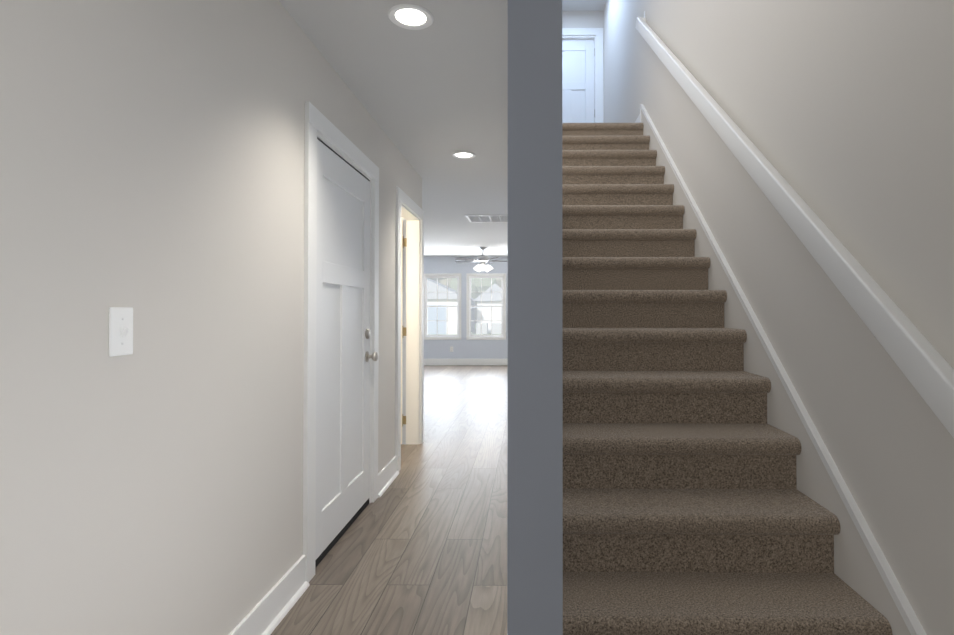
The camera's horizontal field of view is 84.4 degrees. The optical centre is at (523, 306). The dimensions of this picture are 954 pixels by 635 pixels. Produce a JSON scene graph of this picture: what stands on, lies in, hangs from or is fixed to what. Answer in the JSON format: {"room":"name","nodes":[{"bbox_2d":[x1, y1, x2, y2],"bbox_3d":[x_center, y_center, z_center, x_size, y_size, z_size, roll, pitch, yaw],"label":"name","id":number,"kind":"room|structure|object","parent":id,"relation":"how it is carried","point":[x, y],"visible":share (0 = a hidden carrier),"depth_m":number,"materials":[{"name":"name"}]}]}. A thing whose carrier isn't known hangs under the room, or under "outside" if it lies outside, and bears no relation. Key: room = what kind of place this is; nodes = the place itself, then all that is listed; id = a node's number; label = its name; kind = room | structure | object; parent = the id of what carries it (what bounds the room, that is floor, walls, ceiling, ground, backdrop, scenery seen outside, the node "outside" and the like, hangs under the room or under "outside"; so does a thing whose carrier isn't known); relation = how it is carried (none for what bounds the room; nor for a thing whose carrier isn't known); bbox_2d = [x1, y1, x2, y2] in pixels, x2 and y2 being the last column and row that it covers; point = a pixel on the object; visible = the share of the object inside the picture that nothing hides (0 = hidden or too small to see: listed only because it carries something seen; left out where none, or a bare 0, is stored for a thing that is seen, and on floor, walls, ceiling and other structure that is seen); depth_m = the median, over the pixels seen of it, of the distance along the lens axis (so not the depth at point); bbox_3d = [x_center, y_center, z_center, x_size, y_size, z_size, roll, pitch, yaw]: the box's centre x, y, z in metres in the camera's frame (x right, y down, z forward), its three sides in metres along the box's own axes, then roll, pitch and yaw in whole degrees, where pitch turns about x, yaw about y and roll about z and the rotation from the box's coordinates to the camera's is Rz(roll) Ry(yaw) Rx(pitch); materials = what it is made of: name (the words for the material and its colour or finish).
{"room":"home entrance hallway","nodes":[
{"label":"home entrance hallway","id":0,"kind":"room"},
{"bbox_2d":[0,0,421,634],"bbox_3d":[-1.044,-0.005,1.247,0.120,2.440,7.250,0,-1,1],"label":"wall","id":1,"kind":"structure","parent":0,"point":[152,152],"depth_m":1.41,"materials":[{"name":"grey paint"}]},
{"bbox_2d":[109,307,132,356],"bbox_3d":[-0.973,0.061,1.276,0.021,0.118,0.072,0,-1,1],"label":"switch plate","id":2,"kind":"object","parent":1,"relation":"attached to","point":[120,331],"visible":1,"depth_m":1.27,"materials":[{"name":"white plastic"}]},
{"bbox_2d":[229,555,309,634],"bbox_3d":[-0.980,1.134,-0.044,0.033,0.135,4.692,0,-1,1],"label":"baseboard","id":3,"kind":"structure","parent":1,"relation":"attached to","point":[267,613],"depth_m":2.03,"materials":[{"name":"white wood"}]},
{"bbox_2d":[303,101,378,581],"bbox_3d":[-1.028,0.163,2.858,0.161,2.136,1.087,0,-1,1],"label":"door frame","id":4,"kind":"structure","parent":1,"relation":"attached to","point":[322,127],"depth_m":2.38,"materials":[{"name":"white wood"}]},
{"bbox_2d":[315,137,377,567],"bbox_3d":[-0.958,0.216,2.853,0.110,2.028,0.879,0,-1,1],"label":"hall door","id":5,"kind":"structure","parent":1,"relation":"in","point":[343,355],"depth_m":2.81,"materials":[{"name":"white wood"}]},
{"bbox_2d":[378,455,398,496],"bbox_3d":[-0.944,1.171,3.643,0.033,0.135,0.499,0,-1,1],"label":"baseboard","id":6,"kind":"structure","parent":1,"relation":"attached to","point":[388,474],"depth_m":3.62,"materials":[{"name":"white wood"}]},
{"bbox_2d":[395,187,423,471],"bbox_3d":[-1.013,0.178,4.380,0.161,2.136,0.952,0,-1,1],"label":"door frame","id":7,"kind":"structure","parent":1,"relation":"attached to","point":[409,210],"depth_m":4.75,"materials":[{"name":"white wood"}]},
{"bbox_2d":[270,365,507,634],"bbox_3d":[-1.790,1.309,4.667,5.883,0.120,14.340,0,-1,1],"label":"floor","id":8,"kind":"structure","parent":0,"point":[419,547],"depth_m":2.75,"materials":[{"name":"brown wood"}]},
{"bbox_2d":[562,123,892,634],"bbox_3d":[0.550,-0.172,2.824,0.886,2.805,3.294,0,-1,1],"label":"staircase","id":9,"kind":"structure","parent":8,"relation":"on","point":[689,508],"depth_m":1.90,"materials":[{"name":"beige carpet"}]},
{"bbox_2d":[279,0,507,255],"bbox_3d":[-1.790,-1.261,4.692,5.643,0.140,14.100,0,-1,1],"label":"ceiling","id":10,"kind":"structure","parent":0,"point":[432,97],"depth_m":2.95,"materials":[{"name":"grey paint"}]},
{"bbox_2d":[388,4,433,29],"bbox_3d":[-0.475,-1.211,2.199,0.188,0.009,0.188,0,-1,1],"label":"recessed light","id":11,"kind":"object","parent":10,"relation":"in","point":[411,16],"visible":1,"depth_m":2.19,"materials":[{"name":"white plastic"}]},
{"bbox_2d":[452,151,475,158],"bbox_3d":[-0.476,-1.192,4.139,0.188,0.009,0.188,0,-1,1],"label":"recessed light","id":12,"kind":"object","parent":10,"relation":"in","point":[463,155],"visible":1,"depth_m":4.13,"materials":[{"name":"white"}]},
{"bbox_2d":[455,247,507,270],"bbox_3d":[-0.759,-0.905,10.103,1.208,0.464,1.213,0,-1,1],"label":"ceiling fan","id":13,"kind":"object","parent":10,"relation":"hanging from","point":[482,259],"visible":1,"depth_m":10.03,"materials":[{"name":"silver metal"}]},
{"bbox_2d":[465,215,507,221],"bbox_3d":[-0.449,-1.163,6.958,0.600,0.012,0.500,0,-1,1],"label":"ceiling vent","id":14,"kind":"object","parent":10,"relation":"in","point":[487,218],"visible":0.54,"depth_m":6.92,"materials":[{"name":"white metal"}]},
{"bbox_2d":[401,217,405,443],"bbox_3d":[-2.825,0.030,4.829,3.510,2.440,0.120,0,-1,1],"label":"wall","id":15,"kind":"structure","parent":0,"point":[404,347],"depth_m":4.74,"materials":[{"name":"white paint"}]},
{"bbox_2d":[401,220,406,443],"bbox_3d":[-1.450,0.230,4.718,0.767,2.014,0.071,0,-1,1],"label":"room door","id":16,"kind":"structure","parent":15,"relation":"in","point":[403,329],"depth_m":4.71,"materials":[{"name":"beige wood"}]},
{"bbox_2d":[424,256,507,358],"bbox_3d":[-1.721,0.099,11.789,5.643,2.440,0.120,0,-1,1],"label":"wall","id":17,"kind":"structure","parent":0,"point":[463,348],"depth_m":11.72,"materials":[{"name":"grey paint"}]},
{"bbox_2d":[424,273,460,339],"bbox_3d":[-1.841,0.006,11.770,0.880,1.481,0.111,0,-1,1],"label":"window","id":18,"kind":"structure","parent":17,"relation":"in","point":[440,307],"depth_m":11.77,"materials":[{"name":"white plastic"}]},
{"bbox_2d":[424,359,507,364],"bbox_3d":[-1.722,1.243,11.709,5.643,0.150,0.015,0,-1,1],"label":"baseboard","id":19,"kind":"structure","parent":17,"relation":"attached to","point":[426,361],"depth_m":11.70,"materials":[{"name":"white wood"}]},
{"bbox_2d":[466,273,505,339],"bbox_3d":[-0.848,0.006,11.760,0.880,1.481,0.111,0,-1,1],"label":"window","id":20,"kind":"structure","parent":17,"relation":"in","point":[484,306],"depth_m":11.76,"materials":[{"name":"white plastic"}]},
{"bbox_2d":[507,0,562,634],"bbox_3d":[0.053,-1.349,4.135,0.127,5.185,5.820,0,-1,1],"label":"wall","id":21,"kind":"structure","parent":0,"point":[535,492],"depth_m":1.21,"materials":[{"name":"grey paint"}]},
{"bbox_2d":[562,11,603,74],"bbox_3d":[0.599,-1.321,6.980,0.910,5.185,0.120,0,-1,1],"label":"wall","id":22,"kind":"structure","parent":0,"point":[582,19],"depth_m":6.94,"materials":[{"name":"grey paint"}]},
{"bbox_2d":[562,39,594,122],"bbox_3d":[0.586,-2.553,6.942,0.714,2.014,0.142,0,-1,1],"label":"door","id":23,"kind":"structure","parent":22,"relation":"in","point":[578,55],"depth_m":6.99,"materials":[{"name":"white wood"}]},
{"bbox_2d":[562,28,639,122],"bbox_3d":[0.589,-2.616,5.804,0.908,2.142,2.498,0,-1,1],"label":"door frame","id":24,"kind":"structure","parent":22,"relation":"attached to","point":[596,34],"depth_m":6.88,"materials":[{"name":"white wood"}]},
{"bbox_2d":[562,0,605,10],"bbox_3d":[0.516,-3.994,4.937,1.037,0.120,7.620,0,-1,1],"label":"ceiling","id":25,"kind":"structure","parent":0,"point":[583,5],"depth_m":6.82,"materials":[{"name":"grey paint"}]},
{"bbox_2d":[562,130,642,135],"bbox_3d":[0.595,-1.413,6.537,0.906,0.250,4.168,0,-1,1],"label":"stair riser","id":26,"kind":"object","parent":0,"point":[599,132],"depth_m":4.45,"materials":[{"name":"beige carpet"}]},
{"bbox_2d":[604,0,953,634],"bbox_3d":[1.093,-1.343,4.725,0.120,5.185,14.220,0,-1,1],"label":"wall","id":27,"kind":"structure","parent":0,"point":[840,113],"depth_m":1.64,"materials":[{"name":"grey paint"}]},
{"bbox_2d":[640,104,926,634],"bbox_3d":[0.986,-0.286,1.072,0.024,2.998,6.933,0,-1,1],"label":"trim","id":28,"kind":"structure","parent":27,"relation":"attached to","point":[862,568],"depth_m":1.85,"materials":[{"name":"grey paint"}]},
{"bbox_2d":[635,11,953,437],"bbox_3d":[0.976,-1.101,2.607,0.071,2.860,3.787,0,-1,1],"label":"handrail","id":29,"kind":"object","parent":27,"relation":"attached to","point":[924,366],"visible":0.98,"depth_m":1.56,"materials":[{"name":"white wood"}]},
{"label":"outside","id":30,"kind":"structure","parent":0,"visible":0},
{"bbox_2d":[427,324,500,334],"bbox_3d":[-4.663,2.157,40.849,70.000,0.200,57.980,0,-1,1],"label":"lawn","id":31,"kind":"structure","parent":30,"point":[474,332],"depth_m":37.67,"materials":[{"name":"green plant"}]},
{"bbox_2d":[429,278,451,287],"bbox_3d":[-7.945,-4.888,57.698,6.384,14.225,7.892,0,-1,1],"label":"tree","id":32,"kind":"object","parent":31,"relation":"on","point":[444,281],"depth_m":54.81,"materials":[{"name":"beige plant"}]},
{"bbox_2d":[427,278,474,333],"bbox_3d":[-7.709,-0.087,41.391,7.500,4.300,7.600,0,-1,1],"label":"house","id":33,"kind":"structure","parent":31,"relation":"on","point":[440,303],"depth_m":37.84,"materials":[{"name":"white"}]},
{"bbox_2d":[450,278,496,305],"bbox_3d":[-4.361,-4.019,55.755,6.441,12.448,8.677,0,-1,1],"label":"tree","id":34,"kind":"object","parent":31,"relation":"on","point":[474,286],"depth_m":52.35,"materials":[{"name":"grey plant"}]},
{"bbox_2d":[476,323,487,333],"bbox_3d":[-3.085,1.635,38.629,0.800,0.800,0.800,0,-1,1],"label":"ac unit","id":35,"kind":"object","parent":31,"relation":"on","point":[483,324],"depth_m":38.23,"materials":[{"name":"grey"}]},
{"bbox_2d":[473,283,501,332],"bbox_3d":[-2.169,0.177,42.835,3.350,3.800,6.600,0,-1,1],"label":"house","id":36,"kind":"structure","parent":31,"relation":"on","point":[497,316],"depth_m":39.83,"materials":[{"name":"white"}]},
{"bbox_2d":[492,323,500,333],"bbox_3d":[-1.985,1.635,38.618,0.800,0.800,0.800,0,-1,1],"label":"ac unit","id":37,"kind":"object","parent":31,"relation":"on","point":[495,327],"depth_m":38.22,"materials":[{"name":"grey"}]},
{"bbox_2d":[496,278,501,287],"bbox_3d":[-0.204,-4.193,50.438,8.220,12.690,8.146,0,-1,1],"label":"tree","id":38,"kind":"object","parent":31,"relation":"on","point":[500,281],"depth_m":48.59,"materials":[{"name":"beige plant"}]}
]}

